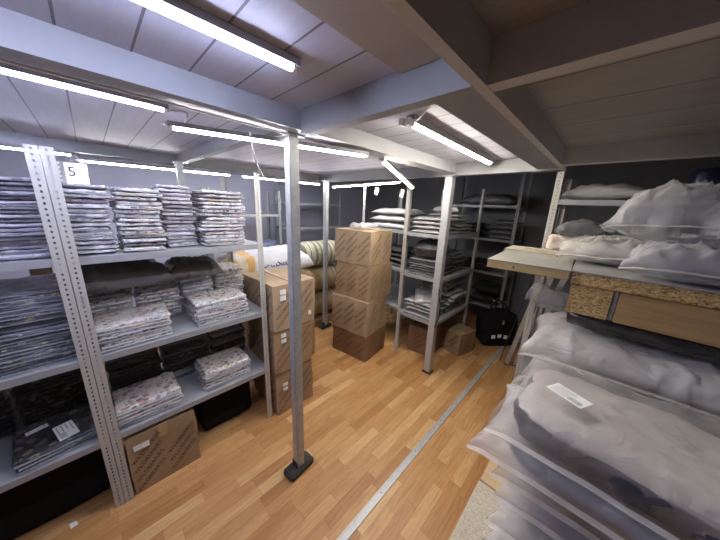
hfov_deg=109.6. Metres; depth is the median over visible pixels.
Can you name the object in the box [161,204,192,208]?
pack
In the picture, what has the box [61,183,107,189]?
pack
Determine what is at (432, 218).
bag
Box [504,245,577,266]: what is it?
board
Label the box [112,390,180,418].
pack
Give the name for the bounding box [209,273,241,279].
pack
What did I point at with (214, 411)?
bale
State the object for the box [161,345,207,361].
pack
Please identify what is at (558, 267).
board
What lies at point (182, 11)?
recessed light
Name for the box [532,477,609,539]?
bag
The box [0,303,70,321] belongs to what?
pack
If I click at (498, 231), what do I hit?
bag
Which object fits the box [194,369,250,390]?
pack
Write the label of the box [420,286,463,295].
bag
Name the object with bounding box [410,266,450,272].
bag
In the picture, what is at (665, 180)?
wall
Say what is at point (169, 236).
pack
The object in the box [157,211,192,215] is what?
pack
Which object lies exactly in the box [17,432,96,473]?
pack
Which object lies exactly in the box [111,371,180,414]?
pack
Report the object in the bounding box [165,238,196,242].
pack
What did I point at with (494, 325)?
tote bag
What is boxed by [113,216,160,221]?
pack
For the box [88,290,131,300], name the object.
pack
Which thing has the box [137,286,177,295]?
pack
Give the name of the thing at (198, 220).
pack
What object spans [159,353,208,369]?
pack
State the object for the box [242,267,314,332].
carton
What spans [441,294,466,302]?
bag
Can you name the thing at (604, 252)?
bag
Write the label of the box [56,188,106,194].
pack
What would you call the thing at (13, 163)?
wall
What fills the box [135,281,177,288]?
pack
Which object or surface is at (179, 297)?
pack
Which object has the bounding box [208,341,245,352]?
pack
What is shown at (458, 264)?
bag
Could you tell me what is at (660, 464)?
bag
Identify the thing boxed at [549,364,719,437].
bag
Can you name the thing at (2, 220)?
pack
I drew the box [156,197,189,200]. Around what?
pack
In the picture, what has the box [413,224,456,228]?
bag
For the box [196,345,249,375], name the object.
pack
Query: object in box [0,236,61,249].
pack
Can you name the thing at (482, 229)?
bag
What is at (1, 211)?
pack
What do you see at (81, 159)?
lamp
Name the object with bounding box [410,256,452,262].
bag
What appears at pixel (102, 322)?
pack
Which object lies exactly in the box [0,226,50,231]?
pack
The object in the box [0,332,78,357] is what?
pack
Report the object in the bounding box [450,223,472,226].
bag
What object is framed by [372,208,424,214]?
bag
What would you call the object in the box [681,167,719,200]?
bag
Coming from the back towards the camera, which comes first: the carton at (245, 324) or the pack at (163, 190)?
the carton at (245, 324)
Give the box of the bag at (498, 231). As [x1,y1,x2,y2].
[489,229,518,234]
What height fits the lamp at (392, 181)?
0.063 m
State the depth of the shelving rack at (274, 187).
4.39 m
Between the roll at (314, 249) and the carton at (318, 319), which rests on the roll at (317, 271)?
the roll at (314, 249)
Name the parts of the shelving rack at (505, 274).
shelf, shelf, shelf, shelf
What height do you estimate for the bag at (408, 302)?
0.039 m
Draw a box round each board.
[437,93,557,168]
[487,250,573,279]
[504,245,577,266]
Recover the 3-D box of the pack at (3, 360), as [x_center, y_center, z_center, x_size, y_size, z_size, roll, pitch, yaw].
[-1.685,0.370,1.324,0.393,0.026,0.324,15,19,40]
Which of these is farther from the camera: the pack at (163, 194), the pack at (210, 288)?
the pack at (210, 288)
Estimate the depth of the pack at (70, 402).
1.55 m
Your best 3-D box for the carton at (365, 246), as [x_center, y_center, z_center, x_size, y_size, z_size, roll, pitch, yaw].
[0.037,-0.304,3.070,0.539,0.390,0.460,12,17,34]
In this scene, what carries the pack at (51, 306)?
on the pack at (30, 314)
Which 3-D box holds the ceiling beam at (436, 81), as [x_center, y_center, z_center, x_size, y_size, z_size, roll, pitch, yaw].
[0.027,-0.612,0.933,0.795,0.104,0.050,15,19,42]
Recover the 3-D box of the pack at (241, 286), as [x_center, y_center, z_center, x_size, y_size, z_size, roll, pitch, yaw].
[-1.167,0.133,2.196,0.231,0.031,0.292,-11,19,-43]
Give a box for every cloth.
[251,239,276,246]
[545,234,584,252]
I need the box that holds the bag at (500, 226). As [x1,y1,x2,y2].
[489,224,517,229]
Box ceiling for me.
[0,0,719,178]
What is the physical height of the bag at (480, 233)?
0.076 m
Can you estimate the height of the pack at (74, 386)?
0.030 m
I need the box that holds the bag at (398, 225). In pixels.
[369,221,417,228]
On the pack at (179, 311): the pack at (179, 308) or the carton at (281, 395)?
the pack at (179, 308)
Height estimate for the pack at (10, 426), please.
0.030 m
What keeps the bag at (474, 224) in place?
on the bag at (482, 229)
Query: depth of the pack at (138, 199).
1.37 m
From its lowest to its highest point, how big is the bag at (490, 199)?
0.180 m
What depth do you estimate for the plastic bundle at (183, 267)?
1.83 m
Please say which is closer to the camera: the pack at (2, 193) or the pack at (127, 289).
the pack at (2, 193)
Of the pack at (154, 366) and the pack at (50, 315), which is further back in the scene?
the pack at (154, 366)
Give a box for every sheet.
[57,162,89,184]
[449,480,524,539]
[570,257,719,309]
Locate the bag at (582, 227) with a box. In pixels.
[554,219,607,236]
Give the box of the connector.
[399,117,412,126]
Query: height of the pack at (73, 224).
0.027 m
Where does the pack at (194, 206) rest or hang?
on the pack at (194, 209)
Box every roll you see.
[300,240,336,267]
[303,264,335,290]
[314,287,335,314]
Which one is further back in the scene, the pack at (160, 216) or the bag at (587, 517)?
the pack at (160, 216)
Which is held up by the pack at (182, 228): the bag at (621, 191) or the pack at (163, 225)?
the pack at (163, 225)
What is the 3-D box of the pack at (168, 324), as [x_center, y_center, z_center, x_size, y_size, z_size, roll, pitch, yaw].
[-1.384,0.346,1.555,0.282,0.027,0.333,15,19,41]
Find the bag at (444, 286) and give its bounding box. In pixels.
[421,280,461,289]
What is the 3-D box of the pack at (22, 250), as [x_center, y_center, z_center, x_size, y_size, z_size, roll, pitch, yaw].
[-1.667,-0.109,1.228,0.396,0.023,0.293,15,19,41]
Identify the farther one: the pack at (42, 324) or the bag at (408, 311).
the bag at (408, 311)
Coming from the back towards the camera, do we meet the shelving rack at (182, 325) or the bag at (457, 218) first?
the bag at (457, 218)
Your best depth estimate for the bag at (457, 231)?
3.05 m
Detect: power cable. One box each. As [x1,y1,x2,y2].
[0,59,287,134]
[162,110,187,126]
[249,132,265,180]
[412,105,430,119]
[434,289,440,327]
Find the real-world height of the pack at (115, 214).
0.026 m
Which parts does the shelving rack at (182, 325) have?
shelf, shelf, shelf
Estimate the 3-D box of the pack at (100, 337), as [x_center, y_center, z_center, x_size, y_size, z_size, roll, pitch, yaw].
[-1.371,0.324,1.550,0.285,0.028,0.328,15,19,41]
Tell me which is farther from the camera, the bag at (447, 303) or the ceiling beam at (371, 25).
the bag at (447, 303)
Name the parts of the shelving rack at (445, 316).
shelf, shelf, shelf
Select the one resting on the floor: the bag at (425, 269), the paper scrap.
the paper scrap
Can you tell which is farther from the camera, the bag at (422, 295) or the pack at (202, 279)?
the bag at (422, 295)
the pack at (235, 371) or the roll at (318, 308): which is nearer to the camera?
the pack at (235, 371)
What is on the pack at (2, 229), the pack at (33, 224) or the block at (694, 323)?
the pack at (33, 224)
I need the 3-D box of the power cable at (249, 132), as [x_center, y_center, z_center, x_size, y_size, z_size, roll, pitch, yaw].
[-0.502,-0.548,1.244,0.018,0.204,0.128,4,14,8]
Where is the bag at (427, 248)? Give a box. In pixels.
[411,238,449,258]
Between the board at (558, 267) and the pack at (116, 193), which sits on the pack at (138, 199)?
the pack at (116, 193)
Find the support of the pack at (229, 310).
on the pack at (243, 309)
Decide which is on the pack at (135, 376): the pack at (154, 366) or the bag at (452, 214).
the pack at (154, 366)
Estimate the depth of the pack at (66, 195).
1.24 m
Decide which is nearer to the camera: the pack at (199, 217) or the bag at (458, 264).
the pack at (199, 217)
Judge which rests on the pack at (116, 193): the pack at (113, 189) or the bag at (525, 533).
the pack at (113, 189)
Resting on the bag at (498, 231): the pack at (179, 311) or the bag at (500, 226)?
the bag at (500, 226)
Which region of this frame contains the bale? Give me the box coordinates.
[193,381,250,430]
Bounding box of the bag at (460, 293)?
[441,290,467,299]
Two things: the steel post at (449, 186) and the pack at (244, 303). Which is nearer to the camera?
the pack at (244, 303)
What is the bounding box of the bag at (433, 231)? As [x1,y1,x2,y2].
[412,228,455,233]
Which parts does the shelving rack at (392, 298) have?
shelf, shelf, shelf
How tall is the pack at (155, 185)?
0.026 m
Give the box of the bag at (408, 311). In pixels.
[403,309,443,320]
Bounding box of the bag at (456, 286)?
[421,283,461,291]
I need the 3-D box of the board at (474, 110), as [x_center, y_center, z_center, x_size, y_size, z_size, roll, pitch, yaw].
[0.836,-0.638,1.314,0.135,0.015,1.600,15,19,42]
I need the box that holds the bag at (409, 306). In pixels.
[405,305,446,314]
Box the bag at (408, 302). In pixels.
[404,301,445,310]
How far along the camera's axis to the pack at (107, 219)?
1.26 m
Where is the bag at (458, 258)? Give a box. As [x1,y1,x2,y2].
[446,256,465,260]
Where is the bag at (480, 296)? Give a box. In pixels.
[469,290,501,304]
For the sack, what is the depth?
2.59 m
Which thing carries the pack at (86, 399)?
on the pack at (94, 399)
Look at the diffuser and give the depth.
3.25 m
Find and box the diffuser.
[333,182,399,187]
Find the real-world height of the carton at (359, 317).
0.428 m
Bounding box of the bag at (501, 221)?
[491,219,520,224]
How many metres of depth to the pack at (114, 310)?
1.60 m
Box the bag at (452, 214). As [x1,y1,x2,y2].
[428,213,470,216]
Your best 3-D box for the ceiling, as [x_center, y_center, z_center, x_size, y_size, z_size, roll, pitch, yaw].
[-0.540,-0.657,0.723,7.000,0.040,4.660,15,19,42]
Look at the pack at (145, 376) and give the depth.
1.77 m
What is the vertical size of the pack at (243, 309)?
0.026 m
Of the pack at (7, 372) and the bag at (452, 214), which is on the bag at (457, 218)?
the bag at (452, 214)
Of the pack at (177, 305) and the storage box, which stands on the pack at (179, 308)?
the pack at (177, 305)
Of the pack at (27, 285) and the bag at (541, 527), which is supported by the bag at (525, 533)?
the bag at (541, 527)
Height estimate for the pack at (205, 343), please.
0.032 m
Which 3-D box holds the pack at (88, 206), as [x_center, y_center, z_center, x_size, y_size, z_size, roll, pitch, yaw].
[-1.456,-0.342,1.347,0.371,0.027,0.180,15,19,41]
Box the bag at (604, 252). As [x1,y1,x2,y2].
[575,243,714,265]
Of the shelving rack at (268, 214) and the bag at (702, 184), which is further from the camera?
the shelving rack at (268, 214)
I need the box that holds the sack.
[221,244,313,273]
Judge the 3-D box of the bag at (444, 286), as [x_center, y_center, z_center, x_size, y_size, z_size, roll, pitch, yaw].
[1.073,0.155,3.395,0.429,0.046,0.445,15,19,41]
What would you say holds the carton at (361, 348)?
on the floor
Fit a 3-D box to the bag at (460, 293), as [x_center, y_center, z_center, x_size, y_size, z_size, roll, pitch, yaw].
[1.169,0.280,3.423,0.428,0.044,0.443,15,19,41]
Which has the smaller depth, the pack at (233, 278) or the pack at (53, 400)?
the pack at (53, 400)
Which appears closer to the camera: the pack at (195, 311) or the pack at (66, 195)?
the pack at (66, 195)
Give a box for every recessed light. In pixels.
[0,62,168,112]
[132,0,300,73]
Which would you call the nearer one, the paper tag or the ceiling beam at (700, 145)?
the ceiling beam at (700, 145)
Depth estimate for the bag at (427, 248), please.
2.90 m
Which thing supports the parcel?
on the bag at (689, 383)
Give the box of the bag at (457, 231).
[449,230,470,233]
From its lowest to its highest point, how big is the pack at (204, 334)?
0.032 m
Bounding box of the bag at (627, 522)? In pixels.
[509,421,690,539]
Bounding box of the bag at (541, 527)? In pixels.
[526,492,573,539]
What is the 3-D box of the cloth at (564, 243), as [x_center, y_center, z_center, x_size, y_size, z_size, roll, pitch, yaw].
[1.435,-0.189,1.778,0.209,0.127,0.142,13,18,36]
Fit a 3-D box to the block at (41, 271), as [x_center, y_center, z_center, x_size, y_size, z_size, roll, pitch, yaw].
[-1.504,0.002,1.199,0.040,0.044,0.065,15,19,42]
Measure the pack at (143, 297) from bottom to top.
0.031 m
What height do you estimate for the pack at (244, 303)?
0.026 m
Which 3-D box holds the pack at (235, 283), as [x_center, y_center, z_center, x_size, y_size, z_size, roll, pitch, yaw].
[-1.154,0.108,2.187,0.217,0.031,0.296,-11,19,-43]
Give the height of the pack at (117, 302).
0.030 m
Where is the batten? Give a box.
[526,247,575,255]
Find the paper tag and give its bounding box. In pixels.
[399,189,404,197]
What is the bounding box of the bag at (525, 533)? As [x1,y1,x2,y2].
[520,483,534,539]
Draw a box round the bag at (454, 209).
[433,206,461,211]
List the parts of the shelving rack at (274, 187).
shelf, shelf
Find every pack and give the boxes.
[0,177,39,181]
[0,181,40,186]
[0,186,49,191]
[0,191,50,195]
[0,196,43,200]
[0,200,45,205]
[0,205,53,209]
[0,209,46,213]
[0,214,48,218]
[0,218,48,222]
[0,220,50,226]
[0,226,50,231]
[0,226,52,235]
[0,235,53,240]
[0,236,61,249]
[0,238,53,244]
[0,244,63,258]
[0,247,56,253]
[0,273,65,297]
[0,289,67,302]
[0,294,61,307]
[0,294,68,312]
[0,299,69,317]
[0,301,76,329]
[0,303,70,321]
[0,308,72,326]
[0,309,79,349]
[0,317,67,334]
[0,318,73,339]
[0,318,76,344]
[0,325,82,371]
[0,329,83,377]
[0,332,76,354]
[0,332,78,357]
[0,341,80,364]
[0,345,74,366]
[0,387,11,406]
[0,389,6,401]
[0,393,14,410]
[0,397,15,414]
[0,402,17,423]
[0,404,14,419]
[0,409,18,432]
[10,358,91,393]
[11,366,92,397]
[12,367,86,389]
[12,401,95,467]
[12,415,101,471]
[15,370,94,405]
[15,378,82,401]
[16,378,95,408]
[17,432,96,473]
[18,382,96,416]
[18,387,91,412]
[21,386,98,418]
[22,396,93,422]
[24,399,94,424]
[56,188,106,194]
[57,193,110,199]
[57,198,106,203]
[59,203,109,208]
[60,208,108,212]
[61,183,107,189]
[61,213,109,217]
[62,217,110,221]
[63,221,111,226]
[65,226,110,230]
[65,229,113,235]
[66,235,112,239]
[70,247,115,253]
[75,237,117,244]
[76,243,118,249]
[86,305,133,316]
[87,287,132,295]
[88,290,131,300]
[89,294,132,303]
[90,297,132,309]
[91,301,132,313]
[92,302,170,332]
[96,317,169,335]
[97,323,170,343]
[98,319,170,339]
[99,329,172,351]
[100,326,171,347]
[104,347,157,364]
[105,350,157,368]
[105,353,158,370]
[108,356,159,375]
[108,363,160,382]
[109,196,156,201]
[109,200,161,205]
[109,204,162,209]
[109,358,161,378]
[110,187,159,193]
[110,367,162,389]
[110,373,161,391]
[111,191,162,197]
[111,208,159,213]
[111,366,160,385]
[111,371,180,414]
[112,219,161,225]
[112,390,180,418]
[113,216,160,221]
[114,213,158,217]
[116,226,164,233]
[116,234,165,242]
[116,392,181,421]
[117,225,161,229]
[117,238,165,246]
[117,379,183,424]
[118,241,164,250]
[118,399,180,427]
[120,233,166,237]
[130,289,179,300]
[132,282,176,292]
[133,295,181,305]
[134,293,178,303]
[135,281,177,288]
[135,300,178,306]
[136,304,180,310]
[136,306,180,312]
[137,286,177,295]
[150,188,191,193]
[151,184,188,189]
[152,200,191,204]
[154,192,191,197]
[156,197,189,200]
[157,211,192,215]
[158,215,196,219]
[158,341,207,358]
[159,218,192,223]
[159,225,195,230]
[159,348,208,364]
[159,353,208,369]
[160,208,192,211]
[160,336,206,350]
[160,351,208,367]
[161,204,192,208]
[161,333,205,347]
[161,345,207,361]
[162,223,194,227]
[162,339,205,354]
[162,361,193,372]
[162,363,195,377]
[164,235,196,238]
[164,241,198,246]
[165,230,194,235]
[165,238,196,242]
[169,310,181,316]
[174,365,194,375]
[176,281,212,288]
[178,276,210,285]
[178,285,211,292]
[178,287,212,294]
[179,300,186,308]
[184,286,245,306]
[184,302,247,316]
[186,297,246,309]
[186,300,245,313]
[186,307,248,322]
[187,201,241,205]
[187,211,240,216]
[187,305,247,319]
[187,310,247,325]
[190,190,241,195]
[190,194,242,198]
[190,197,240,202]
[190,221,244,227]
[191,208,244,212]
[192,205,244,209]
[192,218,244,223]
[193,215,244,219]
[193,225,242,230]
[193,231,244,238]
[193,359,250,379]
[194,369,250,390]
[195,229,243,234]
[195,364,249,383]
[196,235,244,241]
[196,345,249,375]
[196,367,249,386]
[197,239,243,244]
[204,362,248,381]
[206,275,243,282]
[206,327,244,339]
[206,330,243,343]
[206,336,244,349]
[207,334,243,346]
[208,277,242,285]
[208,323,241,334]
[208,338,245,352]
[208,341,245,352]
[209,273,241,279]
[209,325,242,337]
[212,281,243,288]
[212,285,243,288]
[213,270,241,275]
[218,262,242,271]
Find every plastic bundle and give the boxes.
[74,259,174,297]
[164,254,223,281]
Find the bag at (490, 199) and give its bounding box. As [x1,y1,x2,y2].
[461,193,519,205]
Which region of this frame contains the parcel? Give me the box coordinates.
[566,311,719,362]
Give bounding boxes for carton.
[123,407,199,494]
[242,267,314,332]
[242,270,314,333]
[243,319,314,380]
[248,319,311,374]
[254,359,312,415]
[314,310,331,326]
[332,293,386,337]
[333,325,385,361]
[334,227,391,266]
[335,260,391,302]
[407,320,442,354]
[440,319,475,356]
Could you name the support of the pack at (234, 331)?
on the pack at (241, 332)
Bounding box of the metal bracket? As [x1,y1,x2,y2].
[607,291,618,320]
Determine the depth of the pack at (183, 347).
1.93 m
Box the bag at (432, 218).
[414,216,455,220]
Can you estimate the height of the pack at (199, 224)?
0.028 m
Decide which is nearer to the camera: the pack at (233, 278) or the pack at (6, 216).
the pack at (6, 216)
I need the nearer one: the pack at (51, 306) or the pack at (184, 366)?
the pack at (51, 306)
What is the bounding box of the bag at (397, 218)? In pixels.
[369,214,423,221]
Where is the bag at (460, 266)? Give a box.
[449,265,465,270]
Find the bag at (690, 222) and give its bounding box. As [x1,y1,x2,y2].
[631,203,719,243]
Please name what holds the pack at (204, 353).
on the pack at (192, 360)
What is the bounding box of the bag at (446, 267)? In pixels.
[410,264,453,270]
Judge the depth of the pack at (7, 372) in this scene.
1.22 m
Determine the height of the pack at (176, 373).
0.032 m
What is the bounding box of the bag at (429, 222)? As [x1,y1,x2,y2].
[412,220,454,224]
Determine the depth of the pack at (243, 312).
1.80 m
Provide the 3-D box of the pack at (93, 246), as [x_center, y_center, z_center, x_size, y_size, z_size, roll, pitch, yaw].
[-1.469,-0.147,1.405,0.376,0.027,0.174,15,19,41]
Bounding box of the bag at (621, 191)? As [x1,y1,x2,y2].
[562,183,651,199]
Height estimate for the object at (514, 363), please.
1.434 m
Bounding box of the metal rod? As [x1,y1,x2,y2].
[500,274,532,358]
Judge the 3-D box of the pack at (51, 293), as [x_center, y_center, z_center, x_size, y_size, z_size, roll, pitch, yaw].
[-1.680,0.101,1.257,0.393,0.026,0.324,15,19,42]
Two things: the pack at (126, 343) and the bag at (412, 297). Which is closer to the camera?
the pack at (126, 343)
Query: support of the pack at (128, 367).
on the pack at (142, 367)
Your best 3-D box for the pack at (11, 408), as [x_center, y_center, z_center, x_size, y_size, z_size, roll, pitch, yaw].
[-2.147,0.801,1.379,0.233,0.029,0.334,14,18,39]
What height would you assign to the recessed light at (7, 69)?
0.034 m
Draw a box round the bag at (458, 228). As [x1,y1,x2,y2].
[449,226,470,229]
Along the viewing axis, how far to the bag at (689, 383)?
1.18 m
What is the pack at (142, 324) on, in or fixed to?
on the pack at (100, 337)
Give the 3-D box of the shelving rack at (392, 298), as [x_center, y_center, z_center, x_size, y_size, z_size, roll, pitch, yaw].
[0.573,-0.101,3.712,0.745,2.100,0.850,15,19,42]
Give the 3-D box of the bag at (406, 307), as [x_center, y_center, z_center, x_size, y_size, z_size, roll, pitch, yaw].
[0.828,0.475,3.188,0.378,0.034,0.384,-11,20,-44]
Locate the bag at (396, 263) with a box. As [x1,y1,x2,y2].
[389,259,411,266]
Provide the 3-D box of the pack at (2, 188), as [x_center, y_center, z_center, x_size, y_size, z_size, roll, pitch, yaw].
[-1.664,-0.374,1.165,0.392,0.023,0.305,15,19,42]
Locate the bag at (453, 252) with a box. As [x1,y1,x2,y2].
[447,249,466,255]
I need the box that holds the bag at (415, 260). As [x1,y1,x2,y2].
[409,259,451,265]
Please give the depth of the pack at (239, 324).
2.13 m
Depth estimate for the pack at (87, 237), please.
1.28 m
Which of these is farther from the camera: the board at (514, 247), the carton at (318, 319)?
the carton at (318, 319)
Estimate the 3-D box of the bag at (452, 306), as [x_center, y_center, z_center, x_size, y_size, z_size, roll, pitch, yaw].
[1.078,0.451,3.451,0.446,0.042,0.428,-11,19,-43]
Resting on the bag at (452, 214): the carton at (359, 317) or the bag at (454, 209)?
the bag at (454, 209)
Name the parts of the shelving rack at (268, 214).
shelf, shelf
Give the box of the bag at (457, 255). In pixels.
[446,253,467,257]
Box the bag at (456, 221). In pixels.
[450,220,468,222]
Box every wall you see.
[0,148,364,306]
[364,157,719,323]
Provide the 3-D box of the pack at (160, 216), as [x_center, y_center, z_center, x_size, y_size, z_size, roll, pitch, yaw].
[-1.224,-0.351,1.690,0.351,0.027,0.169,15,19,42]
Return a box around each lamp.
[0,143,73,155]
[76,157,230,175]
[167,120,368,157]
[240,174,320,184]
[331,180,402,187]
[379,158,414,188]
[406,114,493,164]
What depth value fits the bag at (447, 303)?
3.24 m
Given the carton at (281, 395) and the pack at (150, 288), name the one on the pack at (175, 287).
the pack at (150, 288)
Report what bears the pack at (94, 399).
on the shelving rack at (9, 478)
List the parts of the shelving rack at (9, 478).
shelf, shelf, shelf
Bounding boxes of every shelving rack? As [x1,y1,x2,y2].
[0,144,124,507]
[39,146,271,502]
[198,186,281,263]
[273,186,340,244]
[362,186,443,347]
[394,185,485,352]
[451,173,533,308]
[505,172,719,420]
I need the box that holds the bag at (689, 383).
[519,311,719,421]
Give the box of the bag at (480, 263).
[462,257,491,269]
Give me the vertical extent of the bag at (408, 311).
0.034 m
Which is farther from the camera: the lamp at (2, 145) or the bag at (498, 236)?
the bag at (498, 236)
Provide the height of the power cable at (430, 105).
0.065 m
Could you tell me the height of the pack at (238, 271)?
0.031 m
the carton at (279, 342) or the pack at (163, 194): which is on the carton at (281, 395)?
the carton at (279, 342)
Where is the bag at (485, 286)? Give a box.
[471,280,505,294]
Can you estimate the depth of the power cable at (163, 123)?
1.19 m
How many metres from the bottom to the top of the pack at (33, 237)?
0.023 m
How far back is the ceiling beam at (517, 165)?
2.38 m
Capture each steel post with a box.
[171,160,193,256]
[278,132,312,481]
[318,180,330,329]
[422,175,458,374]
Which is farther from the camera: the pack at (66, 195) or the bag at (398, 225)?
the bag at (398, 225)
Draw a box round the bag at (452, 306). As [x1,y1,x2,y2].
[442,303,460,312]
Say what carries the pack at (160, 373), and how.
on the pack
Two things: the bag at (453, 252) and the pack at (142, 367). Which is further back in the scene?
the bag at (453, 252)
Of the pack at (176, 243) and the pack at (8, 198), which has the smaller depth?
the pack at (8, 198)
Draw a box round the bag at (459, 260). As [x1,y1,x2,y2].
[452,259,467,262]
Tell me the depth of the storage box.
1.44 m
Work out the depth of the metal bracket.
1.19 m
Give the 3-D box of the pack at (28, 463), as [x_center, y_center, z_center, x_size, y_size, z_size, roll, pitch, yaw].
[-1.702,0.919,1.437,0.353,0.024,0.314,12,17,34]
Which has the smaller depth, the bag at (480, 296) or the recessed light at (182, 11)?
the recessed light at (182, 11)
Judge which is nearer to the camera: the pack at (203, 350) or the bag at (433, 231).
the pack at (203, 350)
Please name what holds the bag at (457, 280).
on the bag at (444, 286)
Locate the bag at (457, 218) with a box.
[430,216,470,219]
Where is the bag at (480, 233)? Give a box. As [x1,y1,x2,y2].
[471,231,488,235]
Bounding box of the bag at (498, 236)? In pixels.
[488,234,518,239]
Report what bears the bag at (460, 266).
on the bag
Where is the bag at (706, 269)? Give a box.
[636,254,719,283]
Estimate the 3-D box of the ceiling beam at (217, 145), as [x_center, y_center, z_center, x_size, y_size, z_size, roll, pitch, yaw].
[-1.102,-0.910,1.893,1.972,0.083,0.060,15,19,42]
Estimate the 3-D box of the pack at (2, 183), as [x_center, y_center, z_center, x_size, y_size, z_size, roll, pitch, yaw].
[-1.650,-0.390,1.149,0.395,0.023,0.299,15,19,41]
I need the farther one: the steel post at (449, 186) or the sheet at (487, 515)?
the steel post at (449, 186)
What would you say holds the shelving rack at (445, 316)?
on the floor
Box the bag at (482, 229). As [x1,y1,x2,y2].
[465,227,489,231]
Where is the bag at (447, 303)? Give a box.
[442,298,462,305]
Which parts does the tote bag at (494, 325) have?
handle, handle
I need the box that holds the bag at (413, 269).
[408,268,452,274]
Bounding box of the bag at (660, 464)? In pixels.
[513,370,719,539]
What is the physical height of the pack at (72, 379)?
0.030 m
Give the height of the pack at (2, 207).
0.023 m
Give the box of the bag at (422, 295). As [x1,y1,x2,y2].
[413,288,432,303]
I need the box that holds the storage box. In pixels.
[0,435,115,539]
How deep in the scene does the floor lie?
1.87 m
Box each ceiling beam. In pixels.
[0,7,455,173]
[0,130,317,181]
[176,124,279,164]
[278,158,567,184]
[292,0,440,73]
[301,58,477,136]
[380,0,566,169]
[487,0,719,91]
[562,132,719,165]
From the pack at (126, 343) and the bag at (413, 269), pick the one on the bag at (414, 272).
the bag at (413, 269)
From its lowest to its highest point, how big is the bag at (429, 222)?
0.045 m
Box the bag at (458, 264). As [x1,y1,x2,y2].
[448,263,463,268]
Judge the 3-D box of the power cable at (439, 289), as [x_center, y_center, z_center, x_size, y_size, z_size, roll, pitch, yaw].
[0.829,0.417,2.695,0.054,0.452,0.016,15,19,42]
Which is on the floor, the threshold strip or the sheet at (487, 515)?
the threshold strip
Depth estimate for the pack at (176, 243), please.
1.62 m
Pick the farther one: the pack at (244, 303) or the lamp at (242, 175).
the lamp at (242, 175)
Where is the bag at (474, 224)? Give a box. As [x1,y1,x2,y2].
[466,222,491,226]
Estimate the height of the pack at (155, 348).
0.032 m
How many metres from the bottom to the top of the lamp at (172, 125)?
0.032 m
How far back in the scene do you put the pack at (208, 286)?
1.91 m
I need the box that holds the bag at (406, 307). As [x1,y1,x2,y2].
[406,307,445,315]
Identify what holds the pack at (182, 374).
on the shelving rack at (182, 325)
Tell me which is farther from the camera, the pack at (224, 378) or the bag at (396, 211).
the bag at (396, 211)
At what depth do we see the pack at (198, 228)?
1.69 m
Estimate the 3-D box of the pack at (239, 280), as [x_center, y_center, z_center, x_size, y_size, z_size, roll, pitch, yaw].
[-1.169,0.080,2.182,0.292,0.031,0.231,15,19,42]
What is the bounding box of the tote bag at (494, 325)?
[475,300,517,344]
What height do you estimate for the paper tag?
0.101 m
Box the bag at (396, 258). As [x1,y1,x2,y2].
[390,255,414,261]
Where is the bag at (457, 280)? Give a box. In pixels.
[443,277,464,286]
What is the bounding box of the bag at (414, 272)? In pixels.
[406,270,451,277]
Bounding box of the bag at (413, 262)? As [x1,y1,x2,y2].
[407,261,450,267]
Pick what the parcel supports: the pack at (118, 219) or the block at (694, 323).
the block at (694, 323)
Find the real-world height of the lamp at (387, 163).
0.162 m
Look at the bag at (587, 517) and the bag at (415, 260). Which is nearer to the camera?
the bag at (587, 517)
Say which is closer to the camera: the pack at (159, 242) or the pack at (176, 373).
the pack at (159, 242)
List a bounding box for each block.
[29,267,52,276]
[565,284,614,319]
[612,292,719,347]
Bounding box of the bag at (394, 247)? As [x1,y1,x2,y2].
[391,243,413,251]
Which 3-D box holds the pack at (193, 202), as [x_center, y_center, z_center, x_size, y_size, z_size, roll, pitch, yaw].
[-1.021,-0.465,1.781,0.376,0.027,0.257,15,19,41]
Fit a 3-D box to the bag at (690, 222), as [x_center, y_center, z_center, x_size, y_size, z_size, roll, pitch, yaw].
[1.646,-0.236,1.090,0.521,0.309,0.872,-11,19,-43]
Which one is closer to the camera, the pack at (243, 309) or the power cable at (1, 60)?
the power cable at (1, 60)
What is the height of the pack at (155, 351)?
0.032 m
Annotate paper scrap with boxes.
[69,521,77,528]
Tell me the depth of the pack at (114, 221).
1.40 m
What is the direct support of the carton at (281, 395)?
on the floor
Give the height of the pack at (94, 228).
0.027 m
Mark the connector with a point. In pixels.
(403, 122)
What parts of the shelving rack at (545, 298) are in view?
shelf, shelf, shelf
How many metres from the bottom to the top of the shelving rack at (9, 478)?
2.025 m
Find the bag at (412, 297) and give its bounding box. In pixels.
[405,295,445,307]
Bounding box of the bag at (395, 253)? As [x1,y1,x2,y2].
[391,250,414,256]
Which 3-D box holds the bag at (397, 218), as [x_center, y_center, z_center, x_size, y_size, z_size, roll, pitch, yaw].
[0.490,-0.705,3.429,0.626,0.087,0.427,15,19,42]
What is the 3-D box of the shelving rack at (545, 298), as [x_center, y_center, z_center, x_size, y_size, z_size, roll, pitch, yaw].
[2.004,0.419,1.818,1.285,2.125,0.500,15,19,42]
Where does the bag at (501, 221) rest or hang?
on the bag at (500, 226)
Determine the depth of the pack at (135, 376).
1.75 m
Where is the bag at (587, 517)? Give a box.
[533,474,621,539]
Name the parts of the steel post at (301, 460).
plate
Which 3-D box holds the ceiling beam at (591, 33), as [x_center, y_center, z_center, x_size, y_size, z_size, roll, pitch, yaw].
[1.351,-0.256,-0.272,2.797,0.104,0.050,15,19,42]
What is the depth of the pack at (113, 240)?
1.30 m
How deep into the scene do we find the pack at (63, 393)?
1.53 m
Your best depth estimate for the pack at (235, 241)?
1.72 m
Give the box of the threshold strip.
[336,346,503,539]
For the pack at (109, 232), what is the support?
on the pack at (87, 237)
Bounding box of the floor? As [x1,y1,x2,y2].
[12,286,530,539]
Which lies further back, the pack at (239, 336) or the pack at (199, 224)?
the pack at (239, 336)
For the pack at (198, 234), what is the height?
0.027 m
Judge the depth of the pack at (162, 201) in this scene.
1.55 m
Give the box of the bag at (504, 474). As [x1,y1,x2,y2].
[480,440,532,512]

